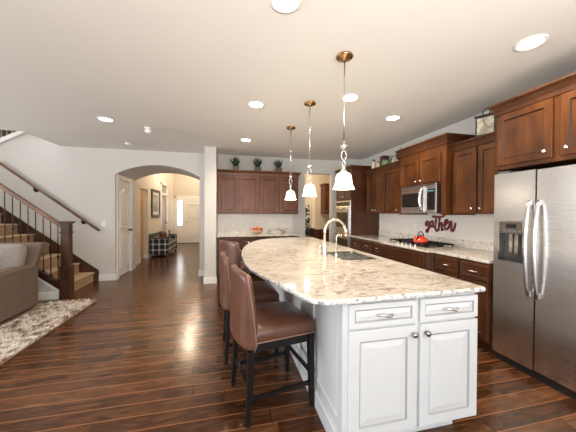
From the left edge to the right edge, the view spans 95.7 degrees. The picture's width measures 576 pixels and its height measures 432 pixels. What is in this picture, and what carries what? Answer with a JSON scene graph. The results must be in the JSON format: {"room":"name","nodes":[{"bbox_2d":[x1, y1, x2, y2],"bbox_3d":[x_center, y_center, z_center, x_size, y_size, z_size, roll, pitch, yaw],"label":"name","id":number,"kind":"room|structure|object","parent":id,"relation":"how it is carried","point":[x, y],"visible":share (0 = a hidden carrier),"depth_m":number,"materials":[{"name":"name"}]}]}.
{"room":"kitchen","nodes":[
{"label":"kitchen","id":0,"kind":"room"},
{"bbox_2d":[109,149,134,273],"bbox_3d":[-3.634,-0.032,5.738,0.110,2.620,1.120,0,1,-13],"label":"wall","id":1,"kind":"structure","parent":0,"point":[112,176],"depth_m":5.20,"materials":[{"name":"grey paint"}]},
{"bbox_2d":[116,174,132,278],"bbox_3d":[-3.592,0.213,5.689,0.152,2.130,0.870,0,1,-13],"label":"door","id":2,"kind":"structure","parent":1,"relation":"in","point":[124,185],"depth_m":5.68,"materials":[{"name":"white paint"}]},
{"bbox_2d":[140,189,143,257],"bbox_3d":[-4.636,-0.440,6.897,1.080,3.400,1.600,0,1,-13],"label":"wall","id":3,"kind":"structure","parent":0,"point":[141,190],"depth_m":7.68,"materials":[{"name":"beige paint"}]},
{"bbox_2d":[135,173,173,260],"bbox_3d":[-4.473,-0.462,8.849,0.120,3.400,5.330,0,1,-13],"label":"wall","id":4,"kind":"structure","parent":0,"point":[150,224],"depth_m":7.86,"materials":[{"name":"beige paint"}]},
{"bbox_2d":[135,253,151,264],"bbox_3d":[-4.472,1.175,8.878,0.131,0.125,5.313,0,1,-13],"label":"baseboard","id":5,"kind":"structure","parent":4,"relation":"attached to","point":[149,255],"depth_m":7.69,"materials":[{"name":"white paint"}]},
{"bbox_2d":[151,189,159,216],"bbox_3d":[-4.314,-0.412,8.511,0.034,0.870,0.980,0,1,-13],"label":"framed picture","id":6,"kind":"object","parent":4,"relation":"attached to","point":[155,194],"visible":1,"depth_m":8.46,"materials":[{"name":"black paper"}]},
{"bbox_2d":[153,194,157,211],"bbox_3d":[-4.317,-0.412,8.511,0.004,0.550,0.620,0,1,-13],"label":"print","id":7,"kind":"object","parent":6,"relation":"attached to","point":[155,196],"depth_m":8.46},
{"bbox_2d":[161,182,167,230],"bbox_3d":[-4.636,0.003,9.684,0.140,2.450,1.060,0,1,-13],"label":"door","id":8,"kind":"structure","parent":4,"relation":"in","point":[164,187],"depth_m":9.82,"materials":[{"name":"beige paint"}]},
{"bbox_2d":[115,149,199,180],"bbox_3d":[-2.794,-1.091,5.919,1.605,0.500,1.120,0,1,-13],"label":"wall","id":9,"kind":"structure","parent":0,"point":[132,164],"depth_m":5.43,"materials":[{"name":"grey paint"}]},
{"bbox_2d":[0,130,338,274],"bbox_3d":[-3.330,-1.291,5.278,10.290,5.150,0.142,0,1,-13],"label":"wall","id":10,"kind":"structure","parent":0,"point":[77,178],"depth_m":5.08,"materials":[{"name":"grey paint"}]},
{"bbox_2d":[0,130,25,143],"bbox_3d":[-5.276,-1.784,4.730,1.275,1.652,0.060,0,1,-13],"label":"railing","id":11,"kind":"object","parent":10,"relation":"attached to","point":[5,138],"visible":0.3,"depth_m":4.76,"materials":[{"name":"white paint"}]},
{"bbox_2d":[0,162,99,230],"bbox_3d":[-4.476,-0.350,4.915,1.625,1.301,0.092,0,1,-13],"label":"handrail","id":12,"kind":"object","parent":10,"relation":"attached to","point":[35,188],"visible":1,"depth_m":4.88,"materials":[{"name":"brown wood"}]},
{"bbox_2d":[99,270,203,280],"bbox_3d":[-2.880,1.217,5.925,2.069,0.125,1.146,0,1,-13],"label":"baseboard","id":13,"kind":"structure","parent":10,"relation":"attached to","point":[104,277],"depth_m":5.18,"materials":[{"name":"white paint"}]},
{"bbox_2d":[217,169,258,213],"bbox_3d":[-1.061,-0.496,5.549,0.860,0.905,0.372,0,1,-13],"label":"upper cabinet","id":14,"kind":"object","parent":10,"relation":"attached to","point":[237,190],"visible":0.97,"depth_m":5.40,"materials":[{"name":"brown wood"}]},
{"bbox_2d":[230,157,239,169],"bbox_3d":[-1.109,-1.106,5.513,0.199,0.315,0.239,0,1,1],"label":"potted plant","id":15,"kind":"object","parent":14,"relation":"on","point":[235,162],"visible":0.99,"depth_m":5.45,"materials":[{"name":"green plant"}]},
{"bbox_2d":[253,158,261,170],"bbox_3d":[-0.661,-1.110,5.616,0.211,0.324,0.218,0,1,2],"label":"potted plant","id":16,"kind":"object","parent":14,"relation":"on","point":[257,163],"visible":0.99,"depth_m":5.56,"materials":[{"name":"green plant"}]},
{"bbox_2d":[268,221,275,225],"bbox_3d":[-0.363,0.176,5.907,0.162,0.116,0.007,0,1,-13],"label":"outlet","id":17,"kind":"object","parent":10,"relation":"attached to","point":[270,223],"visible":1,"depth_m":5.90,"materials":[{"name":"white plastic"}]},
{"bbox_2d":[259,171,300,213],"bbox_3d":[-0.195,-0.494,5.750,0.915,0.905,0.372,0,1,-13],"label":"upper cabinet","id":18,"kind":"object","parent":10,"relation":"attached to","point":[273,186],"visible":0.95,"depth_m":5.59,"materials":[{"name":"brown wood"}]},
{"bbox_2d":[273,159,282,171],"bbox_3d":[-0.210,-1.094,5.720,0.205,0.294,0.245,0,1,2],"label":"potted plant","id":19,"kind":"object","parent":18,"relation":"on","point":[278,165],"visible":0.99,"depth_m":5.66,"materials":[{"name":"green plant"}]},
{"bbox_2d":[174,173,199,195],"bbox_3d":[-3.968,-0.493,11.763,2.420,3.400,0.120,0,1,-13],"label":"wall","id":20,"kind":"structure","parent":0,"point":[184,185],"depth_m":11.56,"materials":[{"name":"beige paint"}]},
{"bbox_2d":[174,196,199,242],"bbox_3d":[-4.278,0.158,11.589,1.460,2.100,0.092,0,1,-13],"label":"door","id":21,"kind":"structure","parent":20,"relation":"in","point":[186,208],"depth_m":11.57,"materials":[{"name":"white paint"}]},
{"bbox_2d":[204,146,217,276],"bbox_3d":[-1.562,-0.018,5.310,0.215,2.620,0.650,0,1,-13],"label":"wall column","id":22,"kind":"structure","parent":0,"point":[211,156],"depth_m":5.00,"materials":[{"name":"grey paint"}]},
{"bbox_2d":[203,277,216,283],"bbox_3d":[-1.565,1.230,5.306,0.248,0.125,0.651,0,1,-13],"label":"baseboard","id":23,"kind":"structure","parent":22,"relation":"attached to","point":[206,280],"depth_m":4.99,"materials":[{"name":"white paint"}]},
{"bbox_2d":[0,0,575,160],"bbox_3d":[-2.307,-1.436,1.331,10.500,0.300,10.270,0,1,-13],"label":"ceiling","id":24,"kind":"structure","parent":0,"point":[189,72],"depth_m":2.28,"materials":[{"name":"white paint"}]},
{"bbox_2d":[97,117,113,121],"bbox_3d":[-2.471,-1.307,3.533,0.196,0.008,0.196,0,1,-13],"label":"recessed light","id":25,"kind":"object","parent":24,"relation":"in","point":[105,119],"visible":1,"depth_m":3.53,"materials":[{"name":"white"}]},
{"bbox_2d":[144,127,151,132],"bbox_3d":[-2.081,-1.270,3.872,0.104,0.088,0.093,1,1,24],"label":"ceiling spotlight","id":26,"kind":"object","parent":24,"relation":"attached to","point":[147,129],"visible":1,"depth_m":3.85,"materials":[{"name":"white plastic"}]},
{"bbox_2d":[240,138,250,141],"bbox_3d":[-0.729,-1.310,4.498,0.196,0.008,0.196,0,1,-13],"label":"recessed light","id":27,"kind":"object","parent":24,"relation":"in","point":[242,139],"visible":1,"depth_m":4.50,"materials":[{"name":"white"}]},
{"bbox_2d":[248,101,264,107],"bbox_3d":[-0.368,-1.292,3.028,0.196,0.008,0.196,0,1,-13],"label":"recessed light","id":28,"kind":"object","parent":24,"relation":"in","point":[254,104],"visible":1,"depth_m":3.02,"materials":[{"name":"white"}]},
{"bbox_2d":[269,0,301,13],"bbox_3d":[-0.015,-1.273,1.545,0.196,0.008,0.196,0,1,-13],"label":"recessed light","id":29,"kind":"object","parent":24,"relation":"in","point":[280,6],"visible":1,"depth_m":1.58,"materials":[{"name":"white"}]},
{"bbox_2d":[285,126,295,199],"bbox_3d":[0.041,-0.771,3.839,0.173,1.064,0.173,0,1,-13],"label":"pendant light","id":30,"kind":"object","parent":24,"relation":"hanging from","point":[290,195],"visible":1,"depth_m":3.81,"materials":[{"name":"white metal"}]},
{"bbox_2d":[302,100,316,196],"bbox_3d":[0.249,-0.760,2.984,0.173,1.064,0.173,0,1,-13],"label":"pendant light","id":31,"kind":"object","parent":24,"relation":"hanging from","point":[309,189],"visible":1,"depth_m":2.96,"materials":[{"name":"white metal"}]},
{"bbox_2d":[333,51,354,189],"bbox_3d":[0.451,-0.749,2.092,0.173,1.064,0.173,0,1,-13],"label":"pendant light","id":32,"kind":"object","parent":24,"relation":"hanging from","point":[343,181],"visible":1,"depth_m":2.07,"materials":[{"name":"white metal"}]},
{"bbox_2d":[341,94,359,101],"bbox_3d":[0.678,-1.285,2.839,0.196,0.008,0.196,0,1,-13],"label":"recessed light","id":33,"kind":"object","parent":24,"relation":"in","point":[348,97],"visible":0.93,"depth_m":2.83,"materials":[{"name":"white"}]},
{"bbox_2d":[385,115,400,120],"bbox_3d":[1.383,-1.288,3.434,0.196,0.008,0.196,0,1,-13],"label":"recessed light","id":34,"kind":"object","parent":24,"relation":"in","point":[393,117],"visible":1,"depth_m":3.43,"materials":[{"name":"white"}]},
{"bbox_2d":[513,34,548,51],"bbox_3d":[1.785,-1.269,1.917,0.196,0.008,0.196,0,1,-13],"label":"recessed light","id":35,"kind":"object","parent":24,"relation":"in","point":[532,42],"visible":1,"depth_m":1.91,"materials":[{"name":"white paint"}]},
{"bbox_2d":[0,243,575,431],"bbox_3d":[-2.713,1.375,4.162,11.000,0.150,15.900,0,1,-13],"label":"floor","id":36,"kind":"structure","parent":0,"point":[148,355],"depth_m":2.12,"materials":[{"name":"brown wood"}]},
{"bbox_2d":[0,298,96,364],"bbox_3d":[-3.877,1.293,2.275,2.718,0.046,3.017,0,1,-13],"label":"shag rug","id":37,"kind":"object","parent":36,"relation":"on","point":[17,333],"visible":1,"depth_m":3.10,"materials":[{"name":"beige carpet"}]},
{"bbox_2d":[0,242,47,322],"bbox_3d":[-4.498,0.824,2.968,2.320,0.913,1.193,0,1,-13],"label":"sofa","id":38,"kind":"object","parent":37,"relation":"on","point":[19,261],"visible":1,"depth_m":3.40,"materials":[{"name":"brown fabric"}]},
{"bbox_2d":[0,244,27,268],"bbox_3d":[-4.015,0.599,3.368,1.000,0.486,0.292,0,1,-13],"label":"cushion","id":39,"kind":"object","parent":38,"relation":"on","point":[11,255],"depth_m":3.42,"materials":[{"name":"beige fabric"}]},
{"bbox_2d":[0,183,98,299],"bbox_3d":[-5.026,-0.009,4.239,3.123,2.593,1.168,0,1,-13],"label":"staircase","id":40,"kind":"structure","parent":36,"relation":"on","point":[61,272],"depth_m":4.07,"materials":[{"name":"brown wood"}]},
{"bbox_2d":[150,231,176,256],"bbox_3d":[-4.058,0.883,8.577,0.520,0.720,1.430,0,1,-13],"label":"armchair","id":41,"kind":"object","parent":36,"relation":"on","point":[159,245],"visible":0.86,"depth_m":7.92,"materials":[{"name":"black fabric"}]},
{"bbox_2d":[217,237,258,281],"bbox_3d":[-1.044,0.851,5.429,0.828,0.883,0.666,0,1,-13],"label":"base cabinet","id":42,"kind":"object","parent":36,"relation":"on","point":[243,241],"visible":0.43,"depth_m":5.14,"materials":[{"name":"brown wood"}]},
{"bbox_2d":[216,228,300,236],"bbox_3d":[-0.634,0.344,5.528,1.687,0.129,0.648,0,1,-13],"label":"countertop","id":43,"kind":"structure","parent":42,"relation":"on","point":[232,232],"depth_m":5.66,"materials":[{"name":"beige stone"}]},
{"bbox_2d":[250,230,262,233],"bbox_3d":[-0.655,0.336,5.478,0.290,0.087,0.290,0,1,-13],"label":"fruit bowl","id":44,"kind":"object","parent":43,"relation":"on","point":[252,231],"visible":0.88,"depth_m":5.38,"materials":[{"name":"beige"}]},
{"bbox_2d":[218,240,264,306],"bbox_3d":[-0.677,0.826,3.766,0.478,0.976,0.548,1,1,42],"label":"bar stool","id":45,"kind":"object","parent":36,"relation":"on","point":[232,248],"visible":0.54,"depth_m":3.51,"materials":[{"name":"brown leather"}]},
{"bbox_2d":[220,251,279,365],"bbox_3d":[-0.396,0.841,2.587,0.548,0.976,0.478,0,1,-16],"label":"bar stool","id":46,"kind":"object","parent":36,"relation":"on","point":[264,292],"visible":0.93,"depth_m":2.38,"materials":[{"name":"brown leather"}]},
{"bbox_2d":[230,264,315,428],"bbox_3d":[-0.138,0.849,1.931,0.548,0.976,0.478,0,1,-24],"label":"bar stool","id":47,"kind":"object","parent":36,"relation":"on","point":[254,328],"visible":1,"depth_m":1.75,"materials":[{"name":"brown leather"}]},
{"bbox_2d":[259,236,298,278],"bbox_3d":[-0.234,0.852,5.617,0.828,0.883,0.666,0,1,-13],"label":"base cabinet","id":48,"kind":"object","parent":36,"relation":"on","point":[264,237],"visible":0.02,"depth_m":5.31,"materials":[{"name":"brown wood"}]},
{"bbox_2d":[310,228,328,241],"bbox_3d":[1.179,0.831,8.037,0.848,0.883,0.654,0,1,-13],"label":"base cabinet","id":49,"kind":"object","parent":36,"relation":"on","point":[316,233],"visible":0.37,"depth_m":7.72,"materials":[{"name":"brown wood"}]},
{"bbox_2d":[310,227,328,228],"bbox_3d":[1.177,0.373,8.052,0.890,0.029,0.647,0,1,-13],"label":"countertop","id":50,"kind":"structure","parent":49,"relation":"on","point":[310,227],"depth_m":8.07,"materials":[{"name":"beige stone"}]},
{"bbox_2d":[335,165,378,246],"bbox_3d":[1.494,0.139,5.682,0.697,2.324,0.808,0,1,-13],"label":"tall cabinet","id":51,"kind":"object","parent":36,"relation":"on","point":[362,223],"visible":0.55,"depth_m":5.33,"materials":[{"name":"brown wood"}]},
{"bbox_2d":[334,201,350,247],"bbox_3d":[1.158,0.311,5.636,0.094,1.260,0.710,0,1,-13],"label":"wall oven","id":52,"kind":"object","parent":51,"relation":"in","point":[343,208],"visible":0.79,"depth_m":5.55,"materials":[{"name":"silver metal"}]},
{"bbox_2d":[351,237,373,254],"bbox_3d":[1.666,0.869,4.943,0.692,0.883,0.835,0,1,-13],"label":"base cabinet","id":53,"kind":"object","parent":36,"relation":"on","point":[363,245],"visible":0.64,"depth_m":4.81,"materials":[{"name":"brown wood"}]},
{"bbox_2d":[271,283,477,431],"bbox_3d":[0.289,0.886,2.930,1.118,0.884,3.043,0,1,-13],"label":"kitchen island","id":54,"kind":"object","parent":36,"relation":"on","point":[403,365],"visible":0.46,"depth_m":1.52,"materials":[{"name":"white paint"}]},
{"bbox_2d":[241,237,485,305],"bbox_3d":[0.153,0.426,3.063,1.400,0.030,3.418,0,1,-13],"label":"island countertop","id":55,"kind":"structure","parent":54,"relation":"on","point":[295,265],"depth_m":1.86,"materials":[{"name":"beige stone"}]},
{"bbox_2d":[321,219,348,255],"bbox_3d":[0.495,0.221,2.770,0.301,0.388,0.111,0,1,-13],"label":"faucet","id":56,"kind":"object","parent":55,"relation":"on","point":[324,242],"visible":1,"depth_m":2.71,"materials":[{"name":"silver metal"}]},
{"bbox_2d":[334,234,340,259],"bbox_3d":[0.478,0.297,2.518,0.051,0.241,0.067,1,1,43],"label":"faucet","id":57,"kind":"object","parent":55,"relation":"on","point":[336,254],"visible":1,"depth_m":2.51,"materials":[{"name":"silver metal"}]},
{"bbox_2d":[327,251,375,259],"bbox_3d":[0.643,0.511,2.778,0.362,0.184,0.562,0,1,-13],"label":"sink","id":58,"kind":"object","parent":55,"relation":"in","point":[344,255],"visible":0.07,"depth_m":3.00,"materials":[{"name":"silver metal"}]},
{"bbox_2d":[374,241,381,256],"bbox_3d":[1.792,0.876,4.402,0.692,0.883,0.268,0,1,-13],"label":"base cabinet","id":59,"kind":"object","parent":36,"relation":"on","point":[377,245],"visible":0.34,"depth_m":4.33,"materials":[{"name":"brown wood"}]},
{"bbox_2d":[382,244,434,271],"bbox_3d":[1.926,0.884,3.743,0.728,0.883,1.068,0,1,-13],"label":"base cabinet","id":60,"kind":"object","parent":36,"relation":"on","point":[423,260],"visible":0.26,"depth_m":3.46,"materials":[{"name":"brown wood"}]},
{"bbox_2d":[351,230,493,263],"bbox_3d":[1.878,0.373,3.946,0.733,0.129,2.861,0,1,-13],"label":"countertop","id":61,"kind":"structure","parent":60,"relation":"on","point":[478,251],"depth_m":3.35,"materials":[{"name":"beige stone"}]},
{"bbox_2d":[387,238,454,247],"bbox_3d":[1.902,0.388,3.792,0.500,0.044,0.820,0,1,-13],"label":"cooktop","id":62,"kind":"object","parent":61,"relation":"in","point":[406,241],"visible":0.83,"depth_m":3.57,"materials":[{"name":"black metal"}]},
{"bbox_2d":[413,231,427,242],"bbox_3d":[1.831,0.288,3.592,0.189,0.158,0.208,0,1,18],"label":"kettle","id":63,"kind":"object","parent":62,"relation":"on","point":[419,239],"visible":1,"depth_m":3.54,"materials":[{"name":"red metal"}]},
{"bbox_2d":[435,253,459,279],"bbox_3d":[2.104,0.893,3.054,0.692,0.883,0.343,0,1,-13],"label":"base cabinet","id":64,"kind":"object","parent":36,"relation":"on","point":[445,265],"visible":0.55,"depth_m":2.95,"materials":[{"name":"brown wood"}]},
{"bbox_2d":[460,258,493,353],"bbox_3d":[2.181,0.897,2.721,0.692,0.883,0.333,0,1,-13],"label":"base cabinet","id":65,"kind":"object","parent":36,"relation":"on","point":[475,272],"visible":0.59,"depth_m":2.55,"materials":[{"name":"brown wood"}]},
{"bbox_2d":[492,164,575,399],"bbox_3d":[2.312,0.472,2.086,0.692,1.750,0.904,0,1,-13],"label":"refrigerator","id":66,"kind":"object","parent":36,"relation":"on","point":[534,328],"visible":1,"depth_m":2.11,"materials":[{"name":"grey metal"}]},
{"bbox_2d":[305,174,328,226],"bbox_3d":[0.867,-0.030,7.376,2.420,2.620,2.020,0,1,-13],"label":"wall","id":67,"kind":"structure","parent":0,"point":[321,220],"depth_m":8.32,"materials":[{"name":"beige paint"}]},
{"bbox_2d":[305,205,309,236],"bbox_3d":[0.603,0.184,8.209,0.174,1.071,0.060,0,1,-13],"label":"curtain","id":68,"kind":"object","parent":67,"relation":"hanging from","point":[307,211],"visible":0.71,"depth_m":8.19,"materials":[{"name":"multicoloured fabric"}]},
{"bbox_2d":[312,196,314,226],"bbox_3d":[0.806,0.219,8.278,0.090,2.100,0.039,0,1,-13],"label":"trim","id":69,"kind":"structure","parent":67,"relation":"attached to","point":[313,198],"depth_m":8.26,"materials":[{"name":"white paint"}]},
{"bbox_2d":[320,183,328,213],"bbox_3d":[1.290,-0.527,8.191,0.510,0.940,0.392,0,1,-13],"label":"upper cabinet","id":70,"kind":"object","parent":67,"relation":"attached to","point":[325,186],"visible":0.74,"depth_m":8.02,"materials":[{"name":"brown wood"}]},
{"bbox_2d":[339,159,361,168],"bbox_3d":[1.478,-0.014,6.222,0.489,2.620,0.244,0,1,-13],"label":"wall","id":71,"kind":"structure","parent":0,"point":[348,161],"depth_m":6.10,"materials":[{"name":"grey paint"}]},
{"bbox_2d":[362,110,493,242],"bbox_3d":[2.663,0.034,2.501,0.162,2.620,10.270,0,1,-13],"label":"wall","id":72,"kind":"structure","parent":0,"point":[477,227],"depth_m":3.78,"materials":[{"name":"tile"}]},
{"bbox_2d":[363,160,399,213],"bbox_3d":[1.855,-0.470,4.723,0.408,0.850,1.205,0,1,-13],"label":"upper cabinet","id":73,"kind":"object","parent":72,"relation":"attached to","point":[382,182],"visible":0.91,"depth_m":4.63,"materials":[{"name":"brown wood"}]},
{"bbox_2d":[371,159,375,168],"bbox_3d":[1.669,-1.001,5.076,0.090,0.200,0.089,0,1,-13],"label":"figurine","id":74,"kind":"object","parent":73,"relation":"on","point":[373,161],"visible":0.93,"depth_m":5.05,"materials":[{"name":"beige ceramic"}]},
{"bbox_2d":[380,155,388,165],"bbox_3d":[1.845,-1.021,4.983,0.132,0.244,0.132,0,1,-13],"label":"canister","id":75,"kind":"object","parent":73,"relation":"on","point":[383,157],"visible":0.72,"depth_m":4.93,"materials":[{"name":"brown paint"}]},
{"bbox_2d":[381,160,390,164],"bbox_3d":[1.761,-0.946,4.677,0.170,0.101,0.168,0,1,-13],"label":"pot","id":76,"kind":"object","parent":73,"relation":"on","point":[384,162],"visible":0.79,"depth_m":4.62,"materials":[{"name":"ceramic"}]},
{"bbox_2d":[395,132,474,214],"bbox_3d":[2.042,-0.512,3.666,0.522,0.990,0.982,0,1,-13],"label":"upper cabinet","id":77,"kind":"object","parent":72,"relation":"attached to","point":[428,161],"visible":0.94,"depth_m":3.39,"materials":[{"name":"brown wood"}]},
{"bbox_2d":[401,183,440,212],"bbox_3d":[2.006,-0.231,3.655,0.583,0.387,0.670,0,1,-13],"label":"microwave","id":78,"kind":"object","parent":77,"relation":"attached to","point":[425,198],"visible":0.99,"depth_m":3.48,"materials":[{"name":"silver metal"}]},
{"bbox_2d":[425,215,455,232],"bbox_3d":[2.251,0.119,3.872,0.031,0.303,0.579,0,1,-13],"label":"gather sign","id":79,"kind":"object","parent":72,"relation":"attached to","point":[446,221],"visible":1,"depth_m":3.86,"materials":[{"name":"red metal"}]},
{"bbox_2d":[450,131,503,213],"bbox_3d":[2.277,-0.448,2.902,0.408,0.850,0.740,0,1,-13],"label":"upper cabinet","id":80,"kind":"object","parent":72,"relation":"attached to","point":[474,172],"visible":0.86,"depth_m":2.92,"materials":[{"name":"brown wood"}]},
{"bbox_2d":[474,108,495,136],"bbox_3d":[2.209,-1.036,2.898,0.090,0.326,0.220,0,1,-35],"label":"mantel clock","id":81,"kind":"object","parent":80,"relation":"on","point":[485,123],"visible":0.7,"depth_m":2.88,"materials":[{"name":"grey metal"}]},
{"bbox_2d":[488,72,575,171],"bbox_3d":[2.348,-0.714,1.973,0.712,0.595,1.141,0,1,-13],"label":"upper cabinet","id":82,"kind":"object","parent":72,"relation":"attached to","point":[536,127],"visible":1,"depth_m":2.10,"materials":[{"name":"brown wood"}]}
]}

